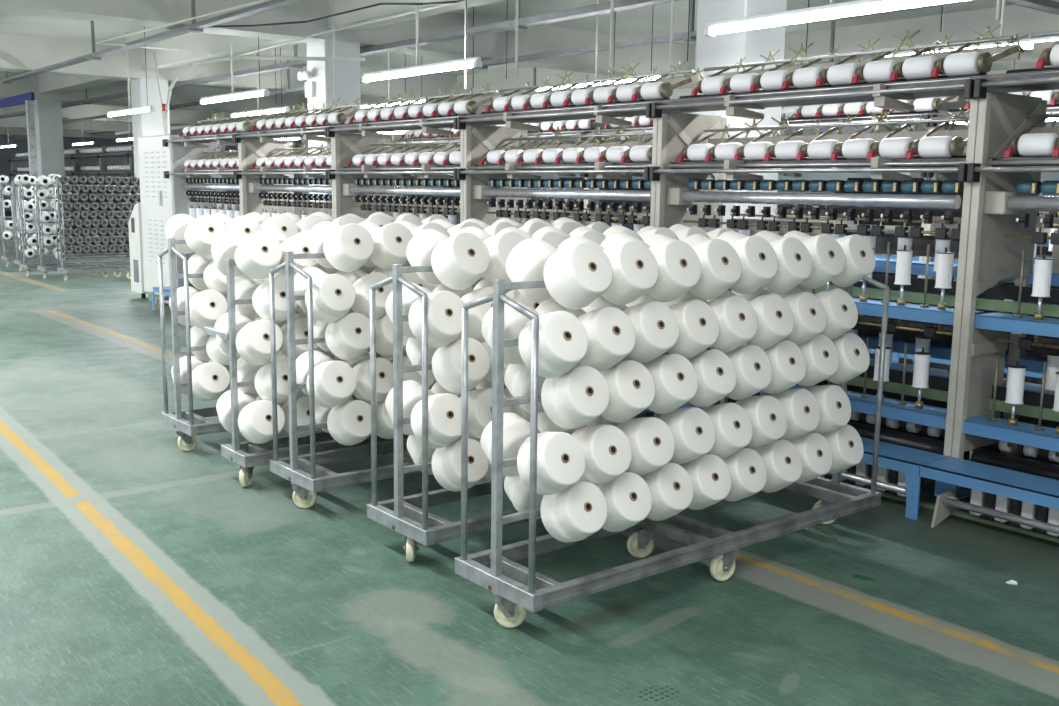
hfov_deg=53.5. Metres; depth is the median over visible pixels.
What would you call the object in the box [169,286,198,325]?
cone
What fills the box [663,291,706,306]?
cone
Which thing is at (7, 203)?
wrapped package
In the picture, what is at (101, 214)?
empty bobbin
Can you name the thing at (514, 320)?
cone
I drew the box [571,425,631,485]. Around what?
cone
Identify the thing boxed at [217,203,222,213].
spindle bobbin
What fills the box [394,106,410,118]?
package
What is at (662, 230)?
cone
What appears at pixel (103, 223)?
empty bobbin
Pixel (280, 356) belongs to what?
cone
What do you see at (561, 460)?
cone
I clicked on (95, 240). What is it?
empty bobbin
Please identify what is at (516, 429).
cone
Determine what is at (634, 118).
package
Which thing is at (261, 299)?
cone
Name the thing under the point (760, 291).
cone
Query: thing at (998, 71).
trim
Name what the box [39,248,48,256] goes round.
wrapped package
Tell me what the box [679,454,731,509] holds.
cone
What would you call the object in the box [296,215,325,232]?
cone
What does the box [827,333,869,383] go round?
cone
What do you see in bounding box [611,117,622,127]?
package
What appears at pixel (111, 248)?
empty bobbin
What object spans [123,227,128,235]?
empty bobbin
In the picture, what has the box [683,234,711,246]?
cone
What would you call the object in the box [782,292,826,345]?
cone
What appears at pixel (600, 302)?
cone
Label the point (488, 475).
cone
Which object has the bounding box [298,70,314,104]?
emergency light
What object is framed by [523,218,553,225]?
cone
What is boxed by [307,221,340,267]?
cone
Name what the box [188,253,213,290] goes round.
cone
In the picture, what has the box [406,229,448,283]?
cone
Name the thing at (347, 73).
column
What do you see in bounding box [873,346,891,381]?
spindle bobbin
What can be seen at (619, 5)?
cable tray
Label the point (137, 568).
floor
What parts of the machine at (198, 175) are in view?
beam leg, foot plate, tie rail, tie rail, rail, cradle arm, plate, plate arm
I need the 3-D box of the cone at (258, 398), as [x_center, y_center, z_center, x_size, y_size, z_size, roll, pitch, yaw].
[-1.415,0.298,5.896,0.221,0.239,0.212,-5,11,-34]
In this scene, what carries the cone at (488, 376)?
on the trolley at (391, 513)
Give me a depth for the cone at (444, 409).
4.33 m
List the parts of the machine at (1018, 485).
beam leg, foot plate, post, separator rod, panel, spindle rail, green sill, tie rail, spindle rail, separator rod, tie rail, rail, post, rail, cradle arm, spindle rail, spindle rail, brass plate, spindle rail, separator rod, spindle rail, cradle arm, plate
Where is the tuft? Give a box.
[1006,580,1017,584]
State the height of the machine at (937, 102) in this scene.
2.588 m
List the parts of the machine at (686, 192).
foot plate, post, panel, cradle arm, cradle arm, post, cradle arm, cradle arm, cradle arm, cradle arm, plate, cradle arm, tie rail, cradle arm, tie rail, rail, rail, cradle arm, cradle arm, cradle arm, spindle rail, separator rod, cradle arm, separator rod, cradle arm, green sill, separator rod, cradle arm, spindle rail, spindle rail, separator rod, cradle arm, spindle rail, spindle rail, spindle rail, brass plate, cradle arm, plate arm, plate arm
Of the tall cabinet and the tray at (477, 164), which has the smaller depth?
the tray at (477, 164)
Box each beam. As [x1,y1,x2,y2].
[0,33,642,107]
[0,72,604,129]
[0,103,403,134]
[0,117,258,134]
[0,127,301,145]
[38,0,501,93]
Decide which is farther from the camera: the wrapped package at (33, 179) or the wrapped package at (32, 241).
the wrapped package at (33, 179)
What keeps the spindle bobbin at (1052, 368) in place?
on the machine at (1018, 485)
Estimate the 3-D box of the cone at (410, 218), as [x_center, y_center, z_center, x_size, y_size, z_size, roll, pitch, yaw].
[-0.815,-0.797,6.983,0.222,0.240,0.217,-6,11,-37]
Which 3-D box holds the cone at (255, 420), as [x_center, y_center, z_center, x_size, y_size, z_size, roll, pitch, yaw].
[-1.398,0.360,5.508,0.223,0.240,0.210,-6,11,-38]
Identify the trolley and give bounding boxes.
[0,182,115,266]
[10,181,130,270]
[17,181,139,276]
[33,181,139,278]
[53,178,130,280]
[158,238,432,450]
[203,259,412,486]
[269,251,487,507]
[367,264,761,561]
[455,277,889,627]
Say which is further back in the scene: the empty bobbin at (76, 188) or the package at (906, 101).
the empty bobbin at (76, 188)
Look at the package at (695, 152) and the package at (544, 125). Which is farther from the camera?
the package at (544, 125)
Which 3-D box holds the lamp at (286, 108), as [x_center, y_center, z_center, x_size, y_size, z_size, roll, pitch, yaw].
[-5.176,-5.170,20.025,0.080,1.245,2.500,-6,11,-38]
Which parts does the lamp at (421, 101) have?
suspension rod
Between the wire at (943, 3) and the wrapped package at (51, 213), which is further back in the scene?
the wrapped package at (51, 213)
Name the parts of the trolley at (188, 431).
post, post, rail, post, rail, rail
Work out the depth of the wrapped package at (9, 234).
19.47 m
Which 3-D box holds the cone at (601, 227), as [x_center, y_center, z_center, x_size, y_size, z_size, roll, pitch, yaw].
[0.387,-0.643,6.103,0.221,0.241,0.220,-8,12,-43]
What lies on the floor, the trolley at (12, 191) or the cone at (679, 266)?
the trolley at (12, 191)
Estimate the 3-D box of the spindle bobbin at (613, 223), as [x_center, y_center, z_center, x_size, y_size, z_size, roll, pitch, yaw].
[0.649,-0.893,7.823,0.088,0.208,0.088,-6,11,-38]
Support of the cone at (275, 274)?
on the trolley at (188, 431)
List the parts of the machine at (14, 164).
post, panel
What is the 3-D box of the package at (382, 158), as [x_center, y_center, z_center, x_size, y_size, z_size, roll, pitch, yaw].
[-1.304,-1.765,9.603,0.111,0.110,0.172,-6,11,-38]
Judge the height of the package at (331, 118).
0.110 m
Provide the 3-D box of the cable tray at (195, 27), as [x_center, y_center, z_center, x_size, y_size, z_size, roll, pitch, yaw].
[-1.795,-3.832,10.059,0.180,0.702,26.700,-6,11,-38]
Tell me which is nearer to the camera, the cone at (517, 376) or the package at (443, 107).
the cone at (517, 376)
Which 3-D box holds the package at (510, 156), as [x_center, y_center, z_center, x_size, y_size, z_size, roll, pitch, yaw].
[-0.105,-1.518,8.134,0.111,0.110,0.172,-6,11,-38]
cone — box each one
[165,214,195,252]
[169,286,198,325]
[171,356,203,394]
[185,215,226,255]
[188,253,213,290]
[189,289,227,328]
[190,325,211,360]
[192,362,229,400]
[204,260,237,295]
[206,336,240,366]
[211,232,245,276]
[213,214,231,224]
[214,312,252,355]
[216,389,255,432]
[225,216,261,237]
[235,232,281,278]
[235,274,264,318]
[236,319,282,364]
[237,357,269,396]
[238,400,284,443]
[245,212,268,224]
[252,278,297,322]
[254,317,286,350]
[254,360,298,403]
[256,396,286,407]
[260,214,297,237]
[262,229,287,272]
[263,273,279,280]
[275,272,298,313]
[276,351,287,360]
[278,234,318,275]
[280,317,318,358]
[282,396,316,437]
[283,213,301,222]
[294,267,328,312]
[295,313,319,347]
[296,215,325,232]
[296,350,333,395]
[297,306,307,316]
[298,230,320,268]
[305,274,355,322]
[306,361,356,407]
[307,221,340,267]
[310,212,334,221]
[313,313,347,351]
[315,396,352,432]
[317,348,334,359]
[318,264,338,273]
[324,223,373,271]
[325,313,369,359]
[327,400,370,445]
[332,215,360,225]
[334,352,369,368]
[335,269,365,312]
[346,214,364,221]
[351,272,392,318]
[353,357,392,403]
[359,221,379,266]
[359,266,376,273]
[363,214,391,226]
[367,212,395,222]
[370,223,412,270]
[372,267,392,276]
[376,313,408,357]
[376,351,406,362]
[376,399,393,438]
[385,283,431,337]
[385,380,433,434]
[392,355,434,387]
[393,215,422,226]
[396,213,421,220]
[397,221,417,264]
[402,272,434,291]
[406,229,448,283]
[406,338,455,378]
[407,435,435,474]
[408,291,463,347]
[410,222,450,236]
[411,393,468,448]
[421,214,448,223]
[431,219,454,229]
[431,232,489,289]
[431,382,475,397]
[431,438,488,491]
[432,283,473,297]
[432,337,489,392]
[447,221,484,235]
[455,226,491,279]
[460,388,511,440]
[461,287,506,341]
[462,218,489,228]
[473,279,510,293]
[475,377,506,389]
[479,442,505,481]
[480,413,540,476]
[481,341,508,384]
[482,231,525,283]
[482,300,539,363]
[484,222,515,235]
[492,218,522,227]
[496,227,533,238]
[504,388,538,421]
[504,475,543,518]
[505,362,545,412]
[506,238,558,301]
[506,289,543,309]
[517,432,585,494]
[518,222,546,235]
[518,311,587,377]
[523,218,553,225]
[532,226,571,238]
[534,231,565,247]
[535,298,585,317]
[538,411,587,433]
[540,481,607,542]
[541,365,609,428]
[543,242,612,309]
[552,217,584,226]
[553,221,578,234]
[557,236,604,249]
[569,227,605,235]
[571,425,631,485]
[574,230,605,244]
[578,306,635,370]
[581,295,627,312]
[585,221,609,233]
[587,415,620,426]
[597,472,651,531]
[599,360,654,422]
[601,233,649,247]
[602,240,657,304]
[603,225,637,235]
[605,230,643,241]
[617,417,674,475]
[623,301,678,362]
[626,293,666,306]
[637,226,655,233]
[639,227,678,240]
[640,463,693,520]
[642,353,697,413]
[644,234,676,246]
[646,240,700,301]
[658,407,715,463]
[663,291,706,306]
[667,299,718,358]
[669,224,687,231]
[674,226,709,240]
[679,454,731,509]
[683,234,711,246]
[688,349,736,407]
[689,239,741,299]
[702,403,752,458]
[706,290,735,301]
[707,227,734,239]
[707,295,757,352]
[717,231,748,242]
[722,448,766,500]
[725,344,771,399]
[729,235,777,293]
[731,287,772,299]
[735,395,787,448]
[746,294,793,349]
[753,439,802,492]
[755,231,784,242]
[762,340,805,393]
[764,237,812,293]
[765,287,803,296]
[769,388,819,439]
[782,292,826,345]
[783,231,812,240]
[787,433,832,482]
[798,334,838,386]
[800,234,845,288]
[806,385,850,434]
[814,288,857,339]
[822,424,863,473]
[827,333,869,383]
[831,234,875,286]
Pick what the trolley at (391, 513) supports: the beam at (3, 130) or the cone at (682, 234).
the cone at (682, 234)
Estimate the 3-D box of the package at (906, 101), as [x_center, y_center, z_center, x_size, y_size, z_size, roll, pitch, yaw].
[3.200,-2.126,9.055,0.111,0.110,0.172,-6,11,-38]
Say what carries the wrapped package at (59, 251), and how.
on the trolley at (41, 266)
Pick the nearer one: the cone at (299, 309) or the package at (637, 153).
the cone at (299, 309)
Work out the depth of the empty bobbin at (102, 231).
17.20 m
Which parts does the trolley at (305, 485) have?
post, post, rail, post, rail, rail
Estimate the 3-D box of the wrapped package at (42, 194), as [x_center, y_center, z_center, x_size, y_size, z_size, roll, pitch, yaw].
[-7.922,-2.588,17.113,0.152,0.159,0.164,-1,9,-12]
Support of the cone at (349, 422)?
on the trolley at (305, 485)
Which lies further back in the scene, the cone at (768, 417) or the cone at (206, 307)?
the cone at (206, 307)
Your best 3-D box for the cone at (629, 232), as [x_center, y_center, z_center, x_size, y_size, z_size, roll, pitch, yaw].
[0.434,-0.459,4.924,0.221,0.239,0.212,-7,12,-40]
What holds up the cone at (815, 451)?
on the trolley at (512, 598)
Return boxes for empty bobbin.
[58,175,69,184]
[59,193,70,201]
[60,211,71,219]
[61,228,72,236]
[62,184,71,192]
[62,246,73,253]
[63,202,72,210]
[64,219,73,227]
[65,237,74,245]
[69,175,78,184]
[69,193,79,201]
[71,184,80,192]
[71,211,79,219]
[71,228,80,236]
[72,202,81,210]
[72,245,81,253]
[73,219,82,227]
[74,237,83,244]
[77,176,86,184]
[78,193,87,201]
[79,211,88,219]
[80,184,89,192]
[80,228,89,236]
[81,202,90,210]
[81,245,90,253]
[82,219,91,227]
[83,236,91,244]
[86,176,95,184]
[87,193,96,201]
[88,211,97,218]
[89,185,97,193]
[89,202,98,210]
[89,228,98,236]
[90,219,99,227]
[90,245,98,253]
[91,236,100,244]
[94,176,104,184]
[96,193,105,201]
[97,185,106,193]
[97,211,105,218]
[98,202,107,210]
[98,228,106,235]
[98,245,107,252]
[99,219,108,227]
[100,236,108,244]
[103,176,112,184]
[104,193,113,201]
[105,211,114,218]
[106,185,114,193]
[106,202,115,210]
[106,228,115,235]
[107,219,116,227]
[107,245,115,252]
[108,236,117,244]
[111,176,121,184]
[113,193,121,201]
[114,185,123,193]
[114,210,122,218]
[114,227,123,235]
[115,202,124,210]
[115,244,124,252]
[116,219,124,227]
[117,236,125,243]
[120,176,129,184]
[121,193,130,201]
[122,185,131,193]
[122,210,130,218]
[123,202,132,210]
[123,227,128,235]
[123,244,129,252]
[129,177,137,184]
[129,194,138,201]
[130,185,139,193]
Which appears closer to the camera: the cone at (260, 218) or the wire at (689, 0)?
the cone at (260, 218)
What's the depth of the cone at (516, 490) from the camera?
4.04 m
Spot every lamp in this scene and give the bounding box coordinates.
[0,127,17,147]
[72,121,94,145]
[107,26,154,116]
[116,106,132,141]
[200,35,269,104]
[230,47,289,116]
[273,137,301,139]
[361,0,481,82]
[361,52,431,107]
[376,130,406,133]
[534,0,667,91]
[704,0,965,36]
[881,0,1058,56]
[950,60,1058,123]
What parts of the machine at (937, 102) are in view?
plate, cradle arm, cradle arm, tie rail, rail, cradle arm, spindle rail, spindle rail, plate arm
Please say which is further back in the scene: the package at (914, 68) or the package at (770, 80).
the package at (770, 80)
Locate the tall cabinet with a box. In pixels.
[128,104,219,304]
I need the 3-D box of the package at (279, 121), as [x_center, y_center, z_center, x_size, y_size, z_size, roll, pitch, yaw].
[-2.591,-2.415,11.047,0.111,0.110,0.172,-6,11,-38]
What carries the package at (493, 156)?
on the machine at (489, 193)
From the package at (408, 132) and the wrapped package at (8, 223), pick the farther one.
the wrapped package at (8, 223)
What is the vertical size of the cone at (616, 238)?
0.239 m
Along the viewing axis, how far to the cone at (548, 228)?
5.02 m
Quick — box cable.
[208,0,464,27]
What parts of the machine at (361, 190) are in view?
post, panel, cradle arm, cradle arm, cradle arm, cradle arm, post, tie rail, tie rail, cradle arm, cradle arm, rail, rail, cradle arm, cradle arm, plate, cradle arm, cradle arm, cradle arm, cradle arm, cradle arm, cradle arm, cradle arm, plate arm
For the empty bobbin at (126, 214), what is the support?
on the trolley at (117, 270)
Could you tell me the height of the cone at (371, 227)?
0.241 m
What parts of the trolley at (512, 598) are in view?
post, post, rail, post, rail, rail, post, rail, post, post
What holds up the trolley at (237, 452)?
on the floor
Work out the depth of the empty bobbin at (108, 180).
17.16 m
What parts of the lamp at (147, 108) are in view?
suspension rod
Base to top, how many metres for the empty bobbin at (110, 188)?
0.148 m
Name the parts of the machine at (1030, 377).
beam leg, post, panel, spindle rail, tie rail, separator rod, plate, cradle arm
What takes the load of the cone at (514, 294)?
on the trolley at (391, 513)
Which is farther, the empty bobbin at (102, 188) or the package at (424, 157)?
the empty bobbin at (102, 188)
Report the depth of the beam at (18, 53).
20.19 m
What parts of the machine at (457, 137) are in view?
post, panel, tie rail, plate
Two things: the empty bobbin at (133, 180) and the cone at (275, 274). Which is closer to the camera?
the cone at (275, 274)
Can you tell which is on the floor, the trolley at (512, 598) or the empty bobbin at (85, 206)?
the trolley at (512, 598)
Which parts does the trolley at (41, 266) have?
post, post, post, rail, rail, rail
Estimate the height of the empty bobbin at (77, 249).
0.148 m
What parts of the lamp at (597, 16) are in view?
suspension rod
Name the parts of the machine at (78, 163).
post, panel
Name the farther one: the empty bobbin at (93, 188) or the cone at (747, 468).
the empty bobbin at (93, 188)
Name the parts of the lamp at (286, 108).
suspension rod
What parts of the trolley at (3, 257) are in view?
post, post, post, rail, rail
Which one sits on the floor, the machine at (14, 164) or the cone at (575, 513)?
the machine at (14, 164)
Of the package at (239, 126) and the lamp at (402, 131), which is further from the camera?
the lamp at (402, 131)
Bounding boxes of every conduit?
[96,0,267,43]
[98,43,212,54]
[237,0,468,55]
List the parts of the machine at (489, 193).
post, panel, cradle arm, cradle arm, cradle arm, post, cradle arm, cradle arm, cradle arm, tie rail, tie rail, cradle arm, rail, rail, plate, cradle arm, cradle arm, cradle arm, cradle arm, cradle arm, cradle arm, cradle arm, cradle arm, plate arm, cradle arm, plate arm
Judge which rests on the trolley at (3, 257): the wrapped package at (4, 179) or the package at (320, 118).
the wrapped package at (4, 179)
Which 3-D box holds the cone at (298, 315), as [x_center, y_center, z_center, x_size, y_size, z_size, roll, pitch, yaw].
[-1.234,-0.141,5.970,0.222,0.238,0.211,-6,11,-37]
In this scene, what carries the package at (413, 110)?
on the machine at (361, 190)
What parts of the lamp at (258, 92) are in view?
suspension rod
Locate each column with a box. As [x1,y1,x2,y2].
[34,100,66,245]
[130,78,169,202]
[307,40,360,215]
[694,0,786,227]
[885,110,925,254]
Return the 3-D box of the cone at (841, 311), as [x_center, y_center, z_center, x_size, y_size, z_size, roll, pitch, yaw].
[1.335,-0.169,4.666,0.222,0.240,0.215,-6,11,-38]
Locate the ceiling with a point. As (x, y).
(637, 22)
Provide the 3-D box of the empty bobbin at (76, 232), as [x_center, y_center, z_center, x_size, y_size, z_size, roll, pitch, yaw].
[-7.336,-1.949,16.994,0.132,0.148,0.179,-6,11,-38]
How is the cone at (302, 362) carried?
on the trolley at (305, 485)
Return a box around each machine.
[8,152,29,222]
[64,147,88,236]
[70,146,115,236]
[96,144,133,244]
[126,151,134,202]
[151,108,294,309]
[232,97,370,218]
[324,82,505,353]
[392,124,498,218]
[453,60,703,230]
[499,118,595,221]
[580,112,693,223]
[631,24,1033,518]
[777,95,962,369]
[892,89,1058,384]
[904,31,1058,542]
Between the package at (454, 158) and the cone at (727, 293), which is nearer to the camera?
the cone at (727, 293)
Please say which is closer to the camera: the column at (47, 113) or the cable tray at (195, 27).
the cable tray at (195, 27)
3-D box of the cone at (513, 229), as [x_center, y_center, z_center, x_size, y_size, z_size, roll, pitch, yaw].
[-0.070,-0.469,4.927,0.222,0.240,0.217,-7,12,-39]
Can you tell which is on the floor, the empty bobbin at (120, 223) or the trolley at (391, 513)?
the trolley at (391, 513)
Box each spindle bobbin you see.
[189,205,195,218]
[196,206,202,217]
[203,206,210,214]
[211,206,217,214]
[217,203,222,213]
[219,207,225,214]
[224,203,230,215]
[227,207,233,218]
[232,204,237,217]
[235,208,239,217]
[262,210,269,217]
[301,212,309,218]
[393,212,400,218]
[420,213,428,219]
[448,215,456,224]
[611,220,621,225]
[634,221,644,232]
[738,229,750,235]
[828,232,841,238]
[850,328,858,334]
[862,234,876,253]
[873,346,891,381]
[878,331,893,363]
[894,245,913,284]
[897,237,912,249]
[912,348,931,387]
[913,332,930,368]
[933,239,951,271]
[934,247,954,288]
[1004,361,1026,403]
[1031,253,1053,296]
[1034,244,1036,257]
[1044,349,1058,390]
[1048,224,1057,250]
[1052,372,1058,411]
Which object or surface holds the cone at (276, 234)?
on the trolley at (237, 452)
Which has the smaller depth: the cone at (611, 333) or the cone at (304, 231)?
the cone at (611, 333)
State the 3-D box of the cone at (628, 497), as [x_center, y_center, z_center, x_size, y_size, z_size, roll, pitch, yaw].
[0.347,0.562,3.982,0.221,0.240,0.217,-7,12,-42]
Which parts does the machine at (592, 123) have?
plate, tie rail, plate arm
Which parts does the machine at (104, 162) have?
post, tie rail, tie rail, panel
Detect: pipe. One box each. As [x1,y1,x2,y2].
[152,52,164,134]
[165,56,364,134]
[332,0,335,104]
[464,1,466,88]
[515,0,518,77]
[609,0,613,67]
[669,0,673,77]
[996,0,1001,19]
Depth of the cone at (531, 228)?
5.75 m
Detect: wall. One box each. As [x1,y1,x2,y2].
[0,135,134,210]
[225,103,1058,245]
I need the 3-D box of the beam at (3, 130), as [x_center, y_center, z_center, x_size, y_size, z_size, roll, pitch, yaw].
[-23.660,-9.592,44.450,32.000,0.590,0.550,-6,11,-38]
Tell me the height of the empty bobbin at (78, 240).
0.148 m
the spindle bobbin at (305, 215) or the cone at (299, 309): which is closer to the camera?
the cone at (299, 309)
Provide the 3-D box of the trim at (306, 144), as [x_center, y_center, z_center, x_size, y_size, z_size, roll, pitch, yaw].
[-6.287,-5.116,30.808,0.550,3.570,0.550,-6,11,-38]
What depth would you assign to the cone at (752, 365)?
4.27 m
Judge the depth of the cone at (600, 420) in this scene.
4.19 m
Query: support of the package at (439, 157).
on the machine at (361, 190)
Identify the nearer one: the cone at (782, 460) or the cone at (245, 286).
the cone at (782, 460)
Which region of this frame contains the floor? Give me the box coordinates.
[0,211,1058,705]
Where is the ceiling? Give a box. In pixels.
[0,0,1051,106]
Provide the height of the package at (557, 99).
0.110 m
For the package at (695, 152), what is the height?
0.110 m
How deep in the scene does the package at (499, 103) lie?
8.07 m
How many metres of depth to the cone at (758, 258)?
4.20 m
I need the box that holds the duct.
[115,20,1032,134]
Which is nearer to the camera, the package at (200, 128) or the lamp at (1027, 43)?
the lamp at (1027, 43)
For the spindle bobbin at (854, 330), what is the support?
on the machine at (686, 192)
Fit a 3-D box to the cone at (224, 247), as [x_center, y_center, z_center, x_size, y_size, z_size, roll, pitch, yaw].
[-1.587,-0.527,5.619,0.221,0.241,0.219,-8,12,-43]
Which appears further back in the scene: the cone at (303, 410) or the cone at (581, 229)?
the cone at (303, 410)
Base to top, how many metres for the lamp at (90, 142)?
1.245 m
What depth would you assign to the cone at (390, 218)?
7.17 m
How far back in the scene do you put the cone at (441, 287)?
4.67 m
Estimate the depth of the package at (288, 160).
11.02 m
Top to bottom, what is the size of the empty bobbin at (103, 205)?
0.148 m
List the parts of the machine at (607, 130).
post, panel, tie rail, plate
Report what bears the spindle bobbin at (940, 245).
attached to the machine at (686, 192)
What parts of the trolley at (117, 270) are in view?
post, post, post, rail, rail, rail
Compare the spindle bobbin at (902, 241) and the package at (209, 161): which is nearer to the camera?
the spindle bobbin at (902, 241)
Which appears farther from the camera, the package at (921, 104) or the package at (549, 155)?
the package at (921, 104)
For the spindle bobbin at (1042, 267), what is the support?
attached to the machine at (1018, 485)
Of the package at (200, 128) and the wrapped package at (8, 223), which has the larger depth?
the wrapped package at (8, 223)
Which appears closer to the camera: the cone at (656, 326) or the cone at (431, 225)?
the cone at (656, 326)
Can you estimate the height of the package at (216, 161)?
0.110 m
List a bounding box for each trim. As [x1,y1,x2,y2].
[14,0,1058,140]
[218,145,226,197]
[257,66,1052,139]
[301,137,309,200]
[388,134,404,139]
[442,143,456,215]
[669,88,693,98]
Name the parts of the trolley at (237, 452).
arm, post, rail, rail, rail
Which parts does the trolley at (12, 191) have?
post, post, post, rail, rail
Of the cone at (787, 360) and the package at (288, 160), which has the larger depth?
the package at (288, 160)
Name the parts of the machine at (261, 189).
post, panel, cradle arm, cradle arm, cradle arm, cradle arm, tie rail, tie rail, cradle arm, cradle arm, rail, rail, post, cradle arm, cradle arm, cradle arm, cradle arm, plate, cradle arm, cradle arm, cradle arm, cradle arm, plate arm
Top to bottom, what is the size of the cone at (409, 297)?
0.240 m
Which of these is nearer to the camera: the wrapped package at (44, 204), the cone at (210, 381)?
the cone at (210, 381)
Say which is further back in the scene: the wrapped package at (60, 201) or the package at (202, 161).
the wrapped package at (60, 201)
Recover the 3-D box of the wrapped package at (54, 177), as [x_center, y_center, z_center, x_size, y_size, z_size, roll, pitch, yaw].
[-7.758,-2.843,17.274,0.152,0.179,0.187,-3,10,-21]
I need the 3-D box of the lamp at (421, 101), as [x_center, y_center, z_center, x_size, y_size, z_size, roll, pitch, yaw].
[-2.351,-4.748,17.586,0.080,1.245,2.500,-6,11,-38]
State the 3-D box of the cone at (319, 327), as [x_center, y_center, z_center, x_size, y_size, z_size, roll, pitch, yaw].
[-1.026,-0.127,5.453,0.222,0.242,0.217,-6,11,-38]
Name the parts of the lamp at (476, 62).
suspension rod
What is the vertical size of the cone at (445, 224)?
0.238 m
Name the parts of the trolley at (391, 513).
post, post, rail, post, rail, rail, post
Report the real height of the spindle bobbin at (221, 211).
0.208 m
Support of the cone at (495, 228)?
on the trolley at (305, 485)
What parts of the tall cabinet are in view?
door handle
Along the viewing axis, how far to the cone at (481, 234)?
4.73 m
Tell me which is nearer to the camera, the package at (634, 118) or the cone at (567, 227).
the cone at (567, 227)
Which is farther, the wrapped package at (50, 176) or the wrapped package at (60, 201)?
the wrapped package at (50, 176)
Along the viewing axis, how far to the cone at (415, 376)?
5.34 m
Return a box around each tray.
[0,0,680,118]
[1,0,305,83]
[62,0,978,123]
[73,153,104,156]
[99,152,133,155]
[171,133,270,141]
[181,168,238,171]
[238,125,360,138]
[249,167,331,171]
[332,115,496,131]
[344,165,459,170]
[393,136,459,141]
[462,100,695,123]
[475,162,651,169]
[528,130,586,135]
[587,127,652,132]
[657,76,1016,111]
[669,158,965,168]
[784,113,932,123]
[933,106,1058,116]
[979,69,1058,91]
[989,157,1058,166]
[1005,0,1058,14]
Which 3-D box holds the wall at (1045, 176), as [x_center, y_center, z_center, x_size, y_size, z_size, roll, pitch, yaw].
[2.829,-6.366,37.677,0.300,4.150,68.000,-6,11,-38]
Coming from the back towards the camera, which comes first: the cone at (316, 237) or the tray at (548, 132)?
the tray at (548, 132)
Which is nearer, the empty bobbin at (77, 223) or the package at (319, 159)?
the package at (319, 159)
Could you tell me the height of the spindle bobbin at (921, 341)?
0.208 m
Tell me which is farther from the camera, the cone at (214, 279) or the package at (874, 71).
the cone at (214, 279)
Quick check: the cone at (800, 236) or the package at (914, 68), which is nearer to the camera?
the cone at (800, 236)
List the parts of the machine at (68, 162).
panel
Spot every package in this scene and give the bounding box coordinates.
[0,175,8,183]
[2,199,10,207]
[2,231,12,238]
[3,186,10,195]
[5,220,12,228]
[14,175,21,184]
[20,174,30,183]
[23,212,33,220]
[24,189,33,197]
[24,202,34,210]
[24,248,34,257]
[26,223,34,233]
[27,237,36,245]
[28,176,36,184]
[37,189,48,198]
[39,200,47,208]
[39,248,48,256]
[40,177,49,185]
[40,213,51,222]
[41,237,52,245]
[43,225,52,234]
[47,188,53,196]
[48,174,54,184]
[49,211,54,221]
[50,199,56,207]
[50,235,58,243]
[51,187,60,196]
[52,174,60,184]
[52,225,61,233]
[54,201,64,210]
[55,237,63,246]
[55,251,64,260]
[183,127,191,135]
[184,160,191,167]
[190,126,199,134]
[191,160,199,167]
[197,125,206,134]
[198,159,206,167]
[204,125,214,133]
[205,159,214,167]
[212,124,222,133]
[212,159,222,167]
[220,123,229,132]
[220,159,230,167]
[228,122,238,131]
[228,158,238,167]
[236,121,245,131]
[256,119,267,129]
[256,157,266,166]
[265,157,276,166]
[266,119,277,129]
[274,157,286,166]
[275,118,287,128]
[284,157,295,166]
[285,117,297,127]
[294,156,305,166]
[295,116,307,126]
[304,156,316,166]
[305,115,318,125]
[315,156,327,166]
[316,114,329,125]
[326,155,330,166]
[327,112,340,124]
[352,154,366,165]
[355,110,369,122]
[365,154,379,165]
[367,109,382,121]
[377,154,392,165]
[380,107,396,120]
[391,153,405,165]
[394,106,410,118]
[404,153,420,165]
[405,130,414,137]
[408,105,424,117]
[414,129,423,137]
[419,152,435,164]
[423,103,439,116]
[434,152,450,164]
[438,102,455,115]
[449,151,459,164]
[454,100,470,114]
[487,150,506,163]
[493,96,512,111]
[504,149,523,163]
[511,94,531,109]
[523,149,543,163]
[529,123,540,131]
[530,93,550,108]
[541,121,552,130]
[542,148,563,163]
[550,91,572,106]
[553,121,565,129]
[562,148,584,162]
[566,120,578,129]
[571,89,593,105]
[578,119,590,128]
[584,147,605,162]
[593,86,616,103]
[606,146,629,161]
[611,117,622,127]
[616,84,640,101]
[624,116,638,126]
[629,145,651,161]
[639,116,652,125]
[640,82,663,99]
[687,143,713,160]
[701,76,728,95]
[715,143,741,160]
[730,73,758,92]
[744,142,772,160]
[760,70,790,90]
[774,141,804,159]
[781,106,799,118]
[792,67,823,87]
[801,105,819,117]
[807,140,838,159]
[822,104,840,116]
[827,63,859,85]
[842,138,875,158]
[843,102,863,114]
[863,60,897,82]
[866,101,886,113]
[879,137,913,158]
[889,100,909,112]
[902,56,938,79]
[913,98,933,111]
[918,136,953,157]
[943,52,979,76]
[1010,92,1024,94]
[1017,133,1058,156]
[1030,90,1054,104]
[1050,44,1058,67]
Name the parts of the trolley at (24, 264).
post, post, post, rail, rail, rail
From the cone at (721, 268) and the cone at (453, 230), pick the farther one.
the cone at (453, 230)
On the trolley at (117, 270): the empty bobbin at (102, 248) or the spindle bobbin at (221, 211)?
the empty bobbin at (102, 248)
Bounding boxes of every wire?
[473,6,473,69]
[506,0,507,78]
[613,0,615,74]
[687,0,689,60]
[806,0,809,52]
[940,3,943,31]
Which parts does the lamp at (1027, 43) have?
suspension rod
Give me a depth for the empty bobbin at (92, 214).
17.07 m
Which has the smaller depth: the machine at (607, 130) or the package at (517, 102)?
the package at (517, 102)
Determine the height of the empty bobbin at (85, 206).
0.148 m
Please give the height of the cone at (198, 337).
0.242 m
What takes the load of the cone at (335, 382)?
on the trolley at (305, 485)

